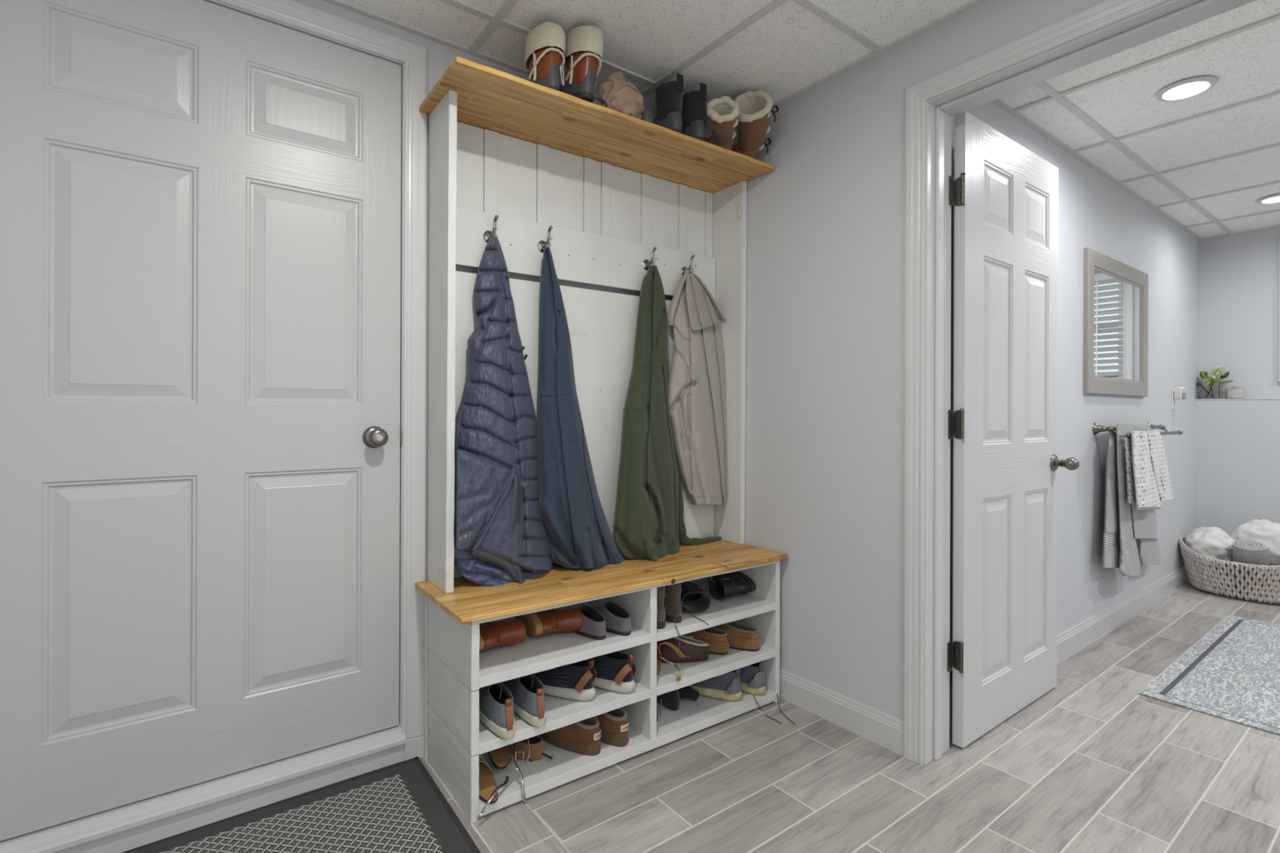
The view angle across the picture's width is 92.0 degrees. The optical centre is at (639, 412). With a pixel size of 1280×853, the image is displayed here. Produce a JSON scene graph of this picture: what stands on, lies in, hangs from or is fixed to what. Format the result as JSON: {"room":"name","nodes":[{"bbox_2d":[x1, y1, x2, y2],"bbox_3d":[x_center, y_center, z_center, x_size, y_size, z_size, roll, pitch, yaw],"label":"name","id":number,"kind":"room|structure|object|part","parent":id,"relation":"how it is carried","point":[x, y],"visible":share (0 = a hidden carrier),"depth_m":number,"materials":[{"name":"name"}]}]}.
{"room":"mudroom","nodes":[
{"label":"mudroom","id":0,"kind":"room"},
{"bbox_2d":[295,0,673,580],"bbox_3d":[-1.218,-0.054,1.611,3.690,2.250,0.120,0,0,-37],"label":"wall","id":1,"kind":"structure","parent":0,"point":[440,56],"depth_m":1.95,"materials":[{"name":"grey paint"}]},
{"bbox_2d":[0,0,401,840],"bbox_3d":[-1.090,-0.054,1.618,0.912,2.031,0.105,0,0,-37],"label":"door","id":2,"kind":"structure","parent":1,"relation":"in","point":[201,430],"depth_m":1.59,"materials":[{"name":"white metal"}]},
{"bbox_3d":[-0.772,0.074,1.823,0.055,0.055,0.034,0,0,-37],"label":"knob","id":3,"kind":"part","parent":2,"relation":"part of","materials":[{"name":"silver metal"}]},
{"bbox_3d":[-0.736,0.074,1.902,0.003,0.062,0.014,0,0,-37],"label":"latch plate","id":4,"kind":"part","parent":2,"relation":"part of","materials":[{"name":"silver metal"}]},
{"bbox_2d":[0,724,406,852],"bbox_3d":[-1.111,1.018,1.638,0.933,0.106,0.090,0,0,-37],"label":"trim","id":5,"kind":"structure","parent":1,"relation":"attached to","point":[122,828],"depth_m":1.60,"materials":[{"name":"white paint"}]},
{"bbox_2d":[204,0,427,738],"bbox_3d":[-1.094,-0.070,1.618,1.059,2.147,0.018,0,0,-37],"label":"trim","id":6,"kind":"structure","parent":1,"relation":"attached to","point":[414,56],"depth_m":1.91,"materials":[{"name":"white paint"}]},
{"bbox_2d":[404,735,423,760],"bbox_3d":[-1.098,1.038,1.617,1.061,0.066,0.020,0,0,-37],"label":"trim","id":7,"kind":"structure","parent":1,"relation":"attached to","point":[414,747],"depth_m":1.91,"materials":[{"name":"white paint"}]},
{"bbox_2d":[321,0,1279,239],"bbox_3d":[1.367,-1.199,1.640,7.850,0.062,3.617,0,0,-37],"label":"ceiling","id":8,"kind":"structure","parent":0,"point":[1203,162],"depth_m":2.09,"materials":[{"name":"tile"}]},
{"bbox_2d":[1155,75,1217,101],"bbox_3d":[1.972,-1.165,2.233,0.166,0.010,0.166,0,0,-37],"label":"recessed light","id":9,"kind":"object","parent":8,"relation":"in","point":[1188,88],"visible":1,"depth_m":2.22,"materials":[{"name":"white paint"}]},
{"bbox_2d":[1163,81,1208,98],"bbox_3d":[1.972,-1.166,2.233,0.124,0.006,0.124,0,0,-37],"label":"diffuser","id":10,"kind":"object","parent":9,"relation":"attached to","point":[1185,90],"depth_m":2.23,"materials":[{"name":"white plastic"}]},
{"bbox_2d":[1256,193,1279,204],"bbox_3d":[3.462,-1.160,3.354,0.166,0.010,0.166,0,0,-37],"label":"recessed light","id":11,"kind":"object","parent":8,"relation":"in","point":[1275,198],"visible":1,"depth_m":3.37,"materials":[{"name":"white paint"}]},
{"bbox_2d":[1262,196,1279,203],"bbox_3d":[3.462,-1.161,3.354,0.124,0.006,0.124,0,0,-37],"label":"diffuser","id":12,"kind":"object","parent":11,"relation":"attached to","point":[1266,199],"depth_m":3.37,"materials":[{"name":"white plastic"}]},
{"bbox_2d":[419,582,1279,852],"bbox_3d":[1.354,1.105,1.647,7.850,0.050,3.600,0,0,-37],"label":"floor","id":13,"kind":"structure","parent":0,"point":[1094,763],"depth_m":1.78,"materials":[{"name":"grey tile"}]},
{"bbox_2d":[121,756,480,852],"bbox_3d":[-0.906,1.068,1.399,0.960,0.006,0.580,0,0,-36],"label":"door mat","id":14,"kind":"object","parent":13,"relation":"on","point":[398,807],"visible":1,"depth_m":1.60,"materials":[{"name":"grey fabric"}]},
{"bbox_2d":[414,56,788,823],"bbox_3d":[-0.066,0.064,2.106,1.246,2.021,0.435,0,0,-36],"label":"hall tree","id":15,"kind":"object","parent":13,"relation":"on","point":[613,195],"visible":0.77,"depth_m":2.06,"materials":[{"name":"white wood"}]},
{"bbox_3d":[-0.600,-0.203,1.867,0.025,1.456,0.196,0,0,-36],"label":"panel","id":16,"kind":"part","parent":15,"relation":"part of","materials":[{"name":"white wood"}]},
{"bbox_3d":[-0.548,0.814,1.780,0.023,0.518,0.402,0,0,-36],"label":"panel","id":17,"kind":"part","parent":15,"relation":"part of","materials":[{"name":"white wood"}]},
{"bbox_2d":[476,754,509,821],"bbox_3d":[-0.441,1.021,1.729,0.120,0.065,0.253,0,0,-35],"label":"sandal","id":18,"kind":"object","parent":15,"relation":"on","point":[488,793],"visible":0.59,"depth_m":1.69,"materials":[{"name":"brown leather"}]},
{"bbox_2d":[478,682,515,739],"bbox_3d":[-0.415,0.814,1.773,0.099,0.120,0.294,0,0,-30],"label":"sneaker","id":19,"kind":"object","parent":15,"relation":"on","point":[496,713],"visible":0.86,"depth_m":1.69,"materials":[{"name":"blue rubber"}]},
{"bbox_2d":[479,617,525,651],"bbox_3d":[-0.473,0.659,1.868,0.157,0.087,0.238,0,0,-41],"label":"boot","id":20,"kind":"object","parent":15,"relation":"on","point":[512,631],"visible":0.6,"depth_m":1.81,"materials":[{"name":"leather"}]},
{"bbox_2d":[453,235,552,586],"bbox_3d":[-0.425,-0.010,1.957,0.367,1.128,0.178,0,0,-36],"label":"puffer jacket","id":21,"kind":"object","parent":15,"relation":"hanging from","point":[500,535],"visible":0.95,"depth_m":1.91,"materials":[{"name":"blue fabric"}]},
{"bbox_2d":[488,738,529,803],"bbox_3d":[-0.386,1.000,1.826,0.115,0.134,0.310,0,0,-25],"label":"sandal","id":22,"kind":"object","parent":15,"relation":"on","point":[500,757],"visible":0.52,"depth_m":1.79,"materials":[{"name":"brown leather"}]},
{"bbox_2d":[502,673,546,727],"bbox_3d":[-0.342,0.814,1.835,0.099,0.120,0.294,0,0,-27],"label":"sneaker","id":23,"kind":"object","parent":15,"relation":"on","point":[527,691],"visible":0.85,"depth_m":1.75,"materials":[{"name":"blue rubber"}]},
{"bbox_2d":[506,735,553,761],"bbox_3d":[-0.382,1.017,1.888,0.274,0.069,0.079,0,0,23],"label":"sandal","id":24,"kind":"object","parent":15,"relation":"on","point":[535,743],"visible":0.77,"depth_m":1.84,"materials":[{"name":"brown leather"}]},
{"bbox_2d":[524,22,565,91],"bbox_3d":[-0.314,-1.051,1.917,0.101,0.207,0.250,0,0,-36],"label":"boot","id":25,"kind":"object","parent":15,"relation":"on","point":[545,45],"visible":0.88,"depth_m":1.83,"materials":[{"name":"fabric"}]},
{"bbox_3d":[-0.231,-1.002,1.839,0.005,0.055,0.020,0,0,30],"label":"boot cord","id":26,"kind":"part","parent":25,"relation":"part of","materials":[{"name":"white fabric"}]},
{"bbox_2d":[514,606,582,635],"bbox_3d":[-0.299,0.660,1.999,0.157,0.087,0.238,0,0,-29],"label":"boot","id":27,"kind":"object","parent":15,"relation":"on","point":[568,620],"visible":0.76,"depth_m":1.92,"materials":[{"name":"leather"}]},
{"bbox_2d":[532,659,596,701],"bbox_3d":[-0.269,0.813,1.944,0.301,0.122,0.099,0,0,27],"label":"shoe","id":28,"kind":"object","parent":15,"relation":"on","point":[575,681],"visible":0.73,"depth_m":1.88,"materials":[{"name":"blue fabric"}]},
{"bbox_2d":[479,679,650,754],"bbox_3d":[-0.309,0.887,1.948,0.562,0.027,0.394,0,0,-36],"label":"cubby shelf","id":29,"kind":"object","parent":15,"relation":"attached to","point":[561,712],"depth_m":1.82,"materials":[{"name":"white wood"}]},
{"bbox_2d":[479,603,650,688],"bbox_3d":[-0.308,0.712,1.948,0.562,0.027,0.394,0,0,-36],"label":"cubby shelf","id":30,"kind":"object","parent":15,"relation":"attached to","point":[543,652],"depth_m":1.82,"materials":[{"name":"white wood"}]},
{"bbox_2d":[537,716,601,755],"bbox_3d":[-0.234,0.980,1.957,0.278,0.113,0.100,0,0,35],"label":"slipper","id":31,"kind":"object","parent":15,"relation":"on","point":[583,737],"visible":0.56,"depth_m":1.88,"materials":[{"name":"brown leather"}]},
{"bbox_2d":[537,247,625,568],"bbox_3d":[-0.186,-0.003,2.126,0.355,1.117,0.173,0,0,-36],"label":"jacket","id":32,"kind":"object","parent":15,"relation":"hanging from","point":[579,535],"visible":1,"depth_m":2.05,"materials":[{"name":"blue fabric"}]},
{"bbox_2d":[560,25,603,102],"bbox_3d":[-0.204,-1.069,1.957,0.103,0.226,0.274,0,0,-31],"label":"boot","id":33,"kind":"object","parent":15,"relation":"on","point":[584,52],"visible":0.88,"depth_m":1.87,"materials":[{"name":"fabric"}]},
{"bbox_3d":[-0.160,0.040,2.267,1.156,0.972,0.012,0,0,-36],"label":"panel","id":34,"kind":"part","parent":15,"relation":"part of","materials":[{"name":"white wood"}]},
{"bbox_3d":[-0.157,-0.559,2.266,1.156,0.183,0.014,0,0,-36],"label":"hook rail","id":35,"kind":"part","parent":15,"relation":"part of","materials":[{"name":"white wood"}]},
{"bbox_2d":[572,604,605,639],"bbox_3d":[-0.177,0.661,1.986,0.086,0.076,0.218,0,0,-39],"label":"clog","id":36,"kind":"object","parent":15,"relation":"on","point":[593,627],"visible":0.7,"depth_m":1.92,"materials":[{"name":"fabric"}]},
{"bbox_2d":[418,56,774,193],"bbox_3d":[-0.086,-0.938,2.141,1.235,0.017,0.351,0,0,-36],"label":"shelf","id":37,"kind":"object","parent":15,"relation":"attached to","point":[504,105],"depth_m":2.05,"materials":[{"name":"brown wood"}]},
{"bbox_3d":[-0.073,0.536,2.110,1.243,0.016,0.423,0,0,-36],"label":"bench seat","id":38,"kind":"part","parent":15,"relation":"part of","materials":[{"name":"brown wood"}]},
{"bbox_2d":[585,651,636,693],"bbox_3d":[-0.140,0.814,2.008,0.301,0.122,0.100,0,0,37],"label":"shoe","id":39,"kind":"object","parent":15,"relation":"on","point":[615,673],"visible":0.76,"depth_m":1.93,"materials":[{"name":"blue fabric"}]},
{"bbox_2d":[595,707,628,746],"bbox_3d":[-0.145,0.981,2.013,0.278,0.112,0.100,0,0,43],"label":"slipper","id":40,"kind":"object","parent":15,"relation":"on","point":[613,725],"visible":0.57,"depth_m":1.93,"materials":[{"name":"brown leather"}]},
{"bbox_2d":[592,601,631,635],"bbox_3d":[-0.102,0.661,2.020,0.086,0.077,0.218,0,0,-36],"label":"clog","id":41,"kind":"object","parent":15,"relation":"on","point":[618,621],"visible":0.8,"depth_m":1.97,"materials":[{"name":"fabric"}]},
{"bbox_2d":[597,71,644,119],"bbox_3d":[-0.046,-1.027,2.018,0.194,0.158,0.122,0,0,-36],"label":"sun hat","id":42,"kind":"object","parent":15,"relation":"on","point":[620,95],"visible":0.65,"depth_m":1.97,"materials":[{"name":"beige fabric"}]},
{"bbox_3d":[-0.075,0.550,2.119,1.184,0.012,0.404,0,0,-36],"label":"rail","id":43,"kind":"part","parent":15,"relation":"part of","materials":[{"name":"white wood"}]},
{"bbox_2d":[640,108,653,123],"bbox_3d":[-0.039,-0.977,2.140,0.083,0.062,0.242,0,0,-41],"label":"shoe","id":44,"kind":"object","parent":15,"relation":"on","point":[646,116],"visible":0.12,"depth_m":2.05,"materials":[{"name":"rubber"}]},
{"bbox_2d":[656,698,662,722],"bbox_3d":[-0.016,0.997,2.162,0.083,0.082,0.252,0,0,-36],"label":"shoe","id":45,"kind":"object","parent":15,"relation":"on","point":[660,699],"visible":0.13,"depth_m":2.08,"materials":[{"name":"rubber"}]},
{"bbox_2d":[657,586,666,628],"bbox_3d":[0.000,0.634,2.121,0.086,0.140,0.270,0,0,-36],"label":"boot","id":46,"kind":"object","parent":15,"relation":"on","point":[660,590],"visible":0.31,"depth_m":2.01,"materials":[{"name":"leather"}]},
{"bbox_2d":[613,265,721,561],"bbox_3d":[0.136,0.007,2.357,0.557,1.137,0.175,0,0,-36],"label":"jacket","id":47,"kind":"object","parent":15,"relation":"hanging from","point":[649,523],"visible":0.96,"depth_m":2.27,"materials":[{"name":"green fabric"}]},
{"bbox_2d":[656,688,679,711],"bbox_3d":[0.077,0.997,2.263,0.083,0.082,0.252,0,0,-21],"label":"shoe","id":48,"kind":"object","parent":15,"relation":"on","point":[670,700],"visible":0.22,"depth_m":2.16,"materials":[{"name":"rubber"}]},
{"bbox_2d":[653,72,684,133],"bbox_3d":[0.066,-1.048,2.201,0.092,0.204,0.243,0,0,-37],"label":"boot","id":49,"kind":"object","parent":15,"relation":"on","point":[668,95],"visible":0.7,"depth_m":2.11,"materials":[{"name":"leather"}]},
{"bbox_2d":[656,641,688,681],"bbox_3d":[0.074,0.823,2.151,0.261,0.107,0.181,0,0,37],"label":"sandal","id":50,"kind":"object","parent":15,"relation":"on","point":[673,646],"visible":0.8,"depth_m":2.09,"materials":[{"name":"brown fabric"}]},
{"bbox_2d":[656,635,709,662],"bbox_3d":[0.128,0.831,2.199,0.237,0.101,0.086,0,0,-3],"label":"slipper","id":51,"kind":"object","parent":15,"relation":"on","point":[695,650],"visible":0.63,"depth_m":2.17,"materials":[{"name":"leather"}]},
{"bbox_2d":[663,582,709,657],"bbox_3d":[0.093,0.686,2.170,0.146,0.242,0.320,0,0,-34],"label":"boot","id":52,"kind":"object","parent":15,"relation":"on","point":[672,602],"visible":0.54,"depth_m":2.07,"materials":[{"name":"leather"}]},
{"bbox_2d":[679,686,699,701],"bbox_3d":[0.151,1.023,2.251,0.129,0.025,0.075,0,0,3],"label":"shoe","id":53,"kind":"object","parent":15,"relation":"on","point":[686,692],"visible":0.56,"depth_m":2.23,"materials":[{"name":"black leather"}]},
{"bbox_2d":[681,82,707,141],"bbox_3d":[0.153,-1.048,2.261,0.092,0.204,0.243,0,0,-34],"label":"boot","id":54,"kind":"object","parent":15,"relation":"on","point":[694,104],"visible":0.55,"depth_m":2.17,"materials":[{"name":"leather"}]},
{"bbox_2d":[680,581,710,612],"bbox_3d":[0.119,0.658,2.226,0.244,0.086,0.153,0,0,-6],"label":"boot","id":55,"kind":"object","parent":15,"relation":"on","point":[693,597],"visible":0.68,"depth_m":2.20,"materials":[{"name":"leather"}]},
{"bbox_2d":[666,270,728,505],"bbox_3d":[0.251,-0.095,2.467,0.347,0.956,0.130,0,0,-36],"label":"jacket","id":56,"kind":"object","parent":15,"relation":"hanging from","point":[697,386],"visible":0.99,"depth_m":2.41,"materials":[{"name":"beige fabric"}]},
{"bbox_2d":[683,626,728,654],"bbox_3d":[0.216,0.833,2.312,0.255,0.089,0.095,0,0,32],"label":"moccasin","id":57,"kind":"object","parent":15,"relation":"on","point":[717,639],"visible":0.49,"depth_m":2.24,"materials":[{"name":"leather"}]},
{"bbox_2d":[687,668,742,701],"bbox_3d":[0.239,0.978,2.303,0.301,0.123,0.099,0,0,31],"label":"shoe","id":58,"kind":"object","parent":15,"relation":"on","point":[726,686],"visible":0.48,"depth_m":2.23,"materials":[{"name":"fabric"}]},
{"bbox_2d":[656,643,775,695],"bbox_3d":[0.164,0.891,2.288,0.552,0.027,0.394,0,0,-36],"label":"cubby shelf","id":59,"kind":"object","parent":15,"relation":"attached to","point":[691,673],"depth_m":2.14,"materials":[{"name":"white wood"}]},
{"bbox_2d":[657,579,775,641],"bbox_3d":[0.165,0.718,2.288,0.552,0.027,0.394,0,0,-36],"label":"cubby shelf","id":60,"kind":"object","parent":15,"relation":"attached to","point":[735,607],"depth_m":2.20,"materials":[{"name":"white wood"}]},
{"bbox_2d":[705,96,740,150],"bbox_3d":[0.275,-1.026,2.303,0.146,0.162,0.365,0,0,-10],"label":"boot","id":61,"kind":"object","parent":15,"relation":"on","point":[722,113],"visible":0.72,"depth_m":2.18,"materials":[{"name":"brown leather"}]},
{"bbox_3d":[0.361,-0.199,2.558,0.025,1.456,0.197,0,0,-36],"label":"panel","id":62,"kind":"part","parent":15,"relation":"part of","materials":[{"name":"white wood"}]},
{"bbox_2d":[707,571,755,599],"bbox_3d":[0.319,0.666,2.412,0.152,0.090,0.243,0,0,-29],"label":"shoe","id":63,"kind":"object","parent":15,"relation":"on","point":[722,586],"visible":0.9,"depth_m":2.34,"materials":[{"name":"leather"}]},
{"bbox_2d":[713,621,759,651],"bbox_3d":[0.335,0.833,2.346,0.255,0.089,0.096,0,0,36],"label":"moccasin","id":64,"kind":"object","parent":15,"relation":"on","point":[741,636],"visible":0.59,"depth_m":2.29,"materials":[{"name":"leather"}]},
{"bbox_3d":[0.395,0.817,2.459,0.023,0.518,0.402,0,0,-36],"label":"panel","id":65,"kind":"part","parent":15,"relation":"part of","materials":[{"name":"white wood"}]},
{"bbox_2d":[731,88,779,159],"bbox_3d":[0.395,-1.053,2.361,0.189,0.217,0.379,0,0,-13],"label":"boot","id":66,"kind":"object","parent":15,"relation":"on","point":[756,108],"visible":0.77,"depth_m":2.26,"materials":[{"name":"brown leather"}]},
{"bbox_2d":[739,662,795,724],"bbox_3d":[0.409,1.001,2.320,0.128,0.166,0.448,0,0,-42],"label":"shoe","id":67,"kind":"object","parent":15,"relation":"on","point":[753,677],"visible":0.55,"depth_m":2.27,"materials":[{"name":"fabric"}]},
{"bbox_2d":[1137,614,1279,735],"bbox_3d":[2.713,1.081,2.586,1.541,0.006,0.625,0,0,-37],"label":"bath rug","id":68,"kind":"object","parent":13,"relation":"on","point":[1232,673],"visible":1,"depth_m":2.52,"materials":[{"name":"grey fabric"}]},
{"bbox_2d":[1177,536,1279,604],"bbox_3d":[3.589,0.926,3.683,0.436,0.318,0.628,0,0,-37],"label":"seagrass basket","id":69,"kind":"object","parent":13,"relation":"on","point":[1260,584],"visible":0.88,"depth_m":3.58,"materials":[{"name":"beige wicker"}]},
{"bbox_2d":[1184,526,1234,561],"bbox_3d":[3.516,0.834,3.802,0.272,0.261,0.250,0,0,-37],"label":"folded towel","id":70,"kind":"object","parent":69,"relation":"in","point":[1210,542],"visible":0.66,"depth_m":3.73,"materials":[{"name":"white fabric"}]},
{"bbox_2d":[1222,544,1232,561],"bbox_3d":[3.516,0.846,3.709,0.097,0.132,0.108,0,0,36],"label":"rolled towel","id":71,"kind":"object","parent":69,"relation":"in","point":[1229,549],"visible":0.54,"depth_m":3.67,"materials":[{"name":"grey fabric"}]},
{"bbox_2d":[1232,539,1269,565],"bbox_3d":[3.555,0.835,3.599,0.159,0.181,0.152,0,0,-43],"label":"rolled towel","id":72,"kind":"object","parent":69,"relation":"in","point":[1244,551],"visible":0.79,"depth_m":3.56,"materials":[{"name":"white fabric"}]},
{"bbox_2d":[1231,519,1279,565],"bbox_3d":[3.699,0.791,3.642,0.210,0.321,0.316,0,0,-37],"label":"folded towel","id":73,"kind":"object","parent":69,"relation":"in","point":[1267,532],"visible":0.54,"depth_m":3.61,"materials":[{"name":"white fabric"}]},
{"bbox_2d":[732,0,1104,719],"bbox_3d":[1.264,-0.046,1.501,0.145,2.250,3.280,0,0,-37],"label":"wall","id":74,"kind":"structure","parent":0,"point":[824,357],"depth_m":2.14,"materials":[{"name":"grey paint"}]},
{"bbox_2d":[779,668,902,755],"bbox_3d":[0.557,1.024,2.305,0.014,0.105,0.910,0,0,-37],"label":"baseboard","id":75,"kind":"structure","parent":74,"relation":"attached to","point":[885,730],"depth_m":2.11,"materials":[{"name":"white paint"}]},
{"bbox_2d":[902,0,1170,764],"bbox_3d":[1.105,0.031,1.576,0.018,2.095,0.914,0,0,-37],"label":"trim","id":76,"kind":"structure","parent":74,"relation":"attached to","point":[1105,13],"depth_m":1.90,"materials":[{"name":"white paint"}]},
{"bbox_2d":[924,0,1256,764],"bbox_3d":[1.171,0.056,1.625,0.147,2.046,0.816,0,0,-37],"label":"trim","id":77,"kind":"structure","parent":74,"relation":"attached to","point":[1172,6],"depth_m":1.90,"materials":[{"name":"white paint"}]},
{"bbox_2d":[949,101,1199,693],"bbox_3d":[2.521,-0.041,3.291,4.015,2.250,0.100,0,0,-37],"label":"wall","id":78,"kind":"structure","parent":0,"point":[1096,214],"depth_m":3.05,"materials":[{"name":"grey paint"}]},
{"bbox_2d":[947,111,1079,747],"bbox_3d":[1.314,0.056,2.193,0.797,2.030,0.190,0,0,-37],"label":"door","id":79,"kind":"structure","parent":78,"relation":"in","point":[1003,419],"depth_m":2.14,"materials":[{"name":"white wood"}]},
{"bbox_3d":[1.638,0.196,2.354,0.049,0.049,0.057,0,0,-37],"label":"knob","id":80,"kind":"part","parent":79,"relation":"part of","materials":[{"name":"silver metal"}]},
{"bbox_2d":[949,566,1189,728],"bbox_3d":[2.313,1.031,3.067,3.420,0.105,0.014,0,0,-37],"label":"baseboard","id":81,"kind":"structure","parent":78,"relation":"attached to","point":[1079,635],"depth_m":3.12,"materials":[{"name":"white paint"}]},
{"bbox_2d":[1083,247,1148,396],"bbox_3d":[2.441,-0.426,3.153,0.904,0.680,0.022,0,0,-37],"label":"wall mirror","id":82,"kind":"object","parent":78,"relation":"attached to","point":[1116,293],"visible":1,"depth_m":3.11,"materials":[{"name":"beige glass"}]},
{"bbox_3d":[2.439,-0.426,3.156,0.732,0.508,0.004,0,0,-37],"label":"glass","id":83,"kind":"part","parent":82,"relation":"part of","materials":[{"name":"white mirror"}]},
{"bbox_2d":[1092,421,1182,438],"bbox_3d":[2.558,0.085,3.161,0.894,0.070,0.154,0,0,-37],"label":"towel rail","id":84,"kind":"object","parent":78,"relation":"attached to","point":[1096,428],"visible":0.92,"depth_m":2.96,"materials":[{"name":"silver metal"}]},
{"bbox_3d":[2.217,0.079,2.950,0.060,0.060,0.081,0,0,-37],"label":"wall post","id":85,"kind":"part","parent":84,"relation":"part of","materials":[{"name":"silver metal"}]},
{"bbox_3d":[2.256,0.097,2.897,0.011,0.043,0.075,0,0,-37],"label":"arm","id":86,"kind":"part","parent":84,"relation":"part of","materials":[{"name":"silver metal"}]},
{"bbox_2d":[1102,422,1160,576],"bbox_3d":[2.539,0.445,3.149,0.914,0.789,0.080,0,0,-37],"label":"towel","id":87,"kind":"object","parent":84,"relation":"hanging from","point":[1132,523],"visible":0.84,"depth_m":2.95,"materials":[{"name":"grey fabric"}]},
{"bbox_2d":[1124,431,1173,510],"bbox_3d":[2.511,0.284,3.036,0.753,0.397,0.073,0,0,-37],"label":"towel","id":88,"kind":"object","parent":84,"relation":"hanging from","point":[1148,478],"visible":1,"depth_m":2.91,"materials":[{"name":"white fabric"}]},
{"bbox_3d":[2.856,0.081,3.431,0.060,0.060,0.081,0,0,-37],"label":"wall post","id":89,"kind":"part","parent":84,"relation":"part of","materials":[{"name":"silver metal"}]},
{"bbox_2d":[1171,389,1175,409],"bbox_3d":[3.266,-0.079,3.785,0.072,0.124,0.008,0,0,-37],"label":"wall outlet","id":90,"kind":"object","parent":78,"relation":"attached to","point":[1173,401],"visible":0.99,"depth_m":3.77,"materials":[{"name":"white plastic"}]},
{"bbox_2d":[1173,386,1186,399],"bbox_3d":[3.284,-0.117,3.761,0.044,0.076,0.052,0,0,-37],"label":"air freshener","id":91,"kind":"object","parent":90,"relation":"attached to","point":[1179,393],"visible":1,"depth_m":3.75,"materials":[{"name":"white plastic"}]},
{"bbox_2d":[1182,392,1186,399],"bbox_3d":[3.296,-0.100,3.745,0.036,0.042,0.014,0,0,-37],"label":"bottle","id":92,"kind":"object","parent":91,"relation":"on","point":[1184,394],"depth_m":3.73,"materials":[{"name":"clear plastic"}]},
{"bbox_2d":[1194,226,1279,537],"bbox_3d":[4.464,-0.034,3.242,0.223,2.250,2.315,0,0,-37],"label":"wall","id":93,"kind":"structure","parent":0,"point":[1237,442],"depth_m":3.97,"materials":[{"name":"grey paint"}]},
{"bbox_2d":[1195,398,1279,399],"bbox_3d":[4.416,-0.081,3.204,0.106,0.010,2.313,0,0,-37],"label":"trim","id":94,"kind":"structure","parent":93,"relation":"attached to","point":[1229,398],"depth_m":3.93,"materials":[{"name":"white paint"}]},
{"bbox_2d":[1196,377,1222,399],"bbox_3d":[3.761,-0.156,4.080,0.112,0.135,0.112,0,0,-37],"label":"glass vase","id":95,"kind":"object","parent":94,"relation":"on","point":[1208,388],"visible":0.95,"depth_m":4.04,"materials":[{"name":"white"}]},
{"bbox_2d":[1196,366,1234,386],"bbox_3d":[3.763,-0.201,4.087,0.120,0.202,0.230,0,0,-19],"label":"hydrangea","id":96,"kind":"object","parent":95,"relation":"in","point":[1217,372],"visible":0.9,"depth_m":4.04,"materials":[{"name":"green plant"}]},
{"bbox_2d":[1226,384,1244,399],"bbox_3d":[3.833,-0.132,3.984,0.084,0.088,0.084,0,0,-37],"label":"candle jar","id":97,"kind":"object","parent":94,"relation":"on","point":[1237,391],"visible":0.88,"depth_m":3.95,"materials":[{"name":"clear glass"}]},
{"bbox_2d":[1277,235,1279,382],"bbox_3d":[4.328,-0.645,3.468,0.112,0.910,1.042,0,0,-37],"label":"window","id":98,"kind":"structure","parent":93,"relation":"in","point":[1278,379],"depth_m":3.85,"materials":[{"name":"white paint"}]},
{"bbox_3d":[4.292,-0.655,3.445,0.018,0.890,1.030,0,0,-37],"label":"casing","id":99,"kind":"part","parent":98,"relation":"part of","materials":[{"name":"white paint"}]}
]}

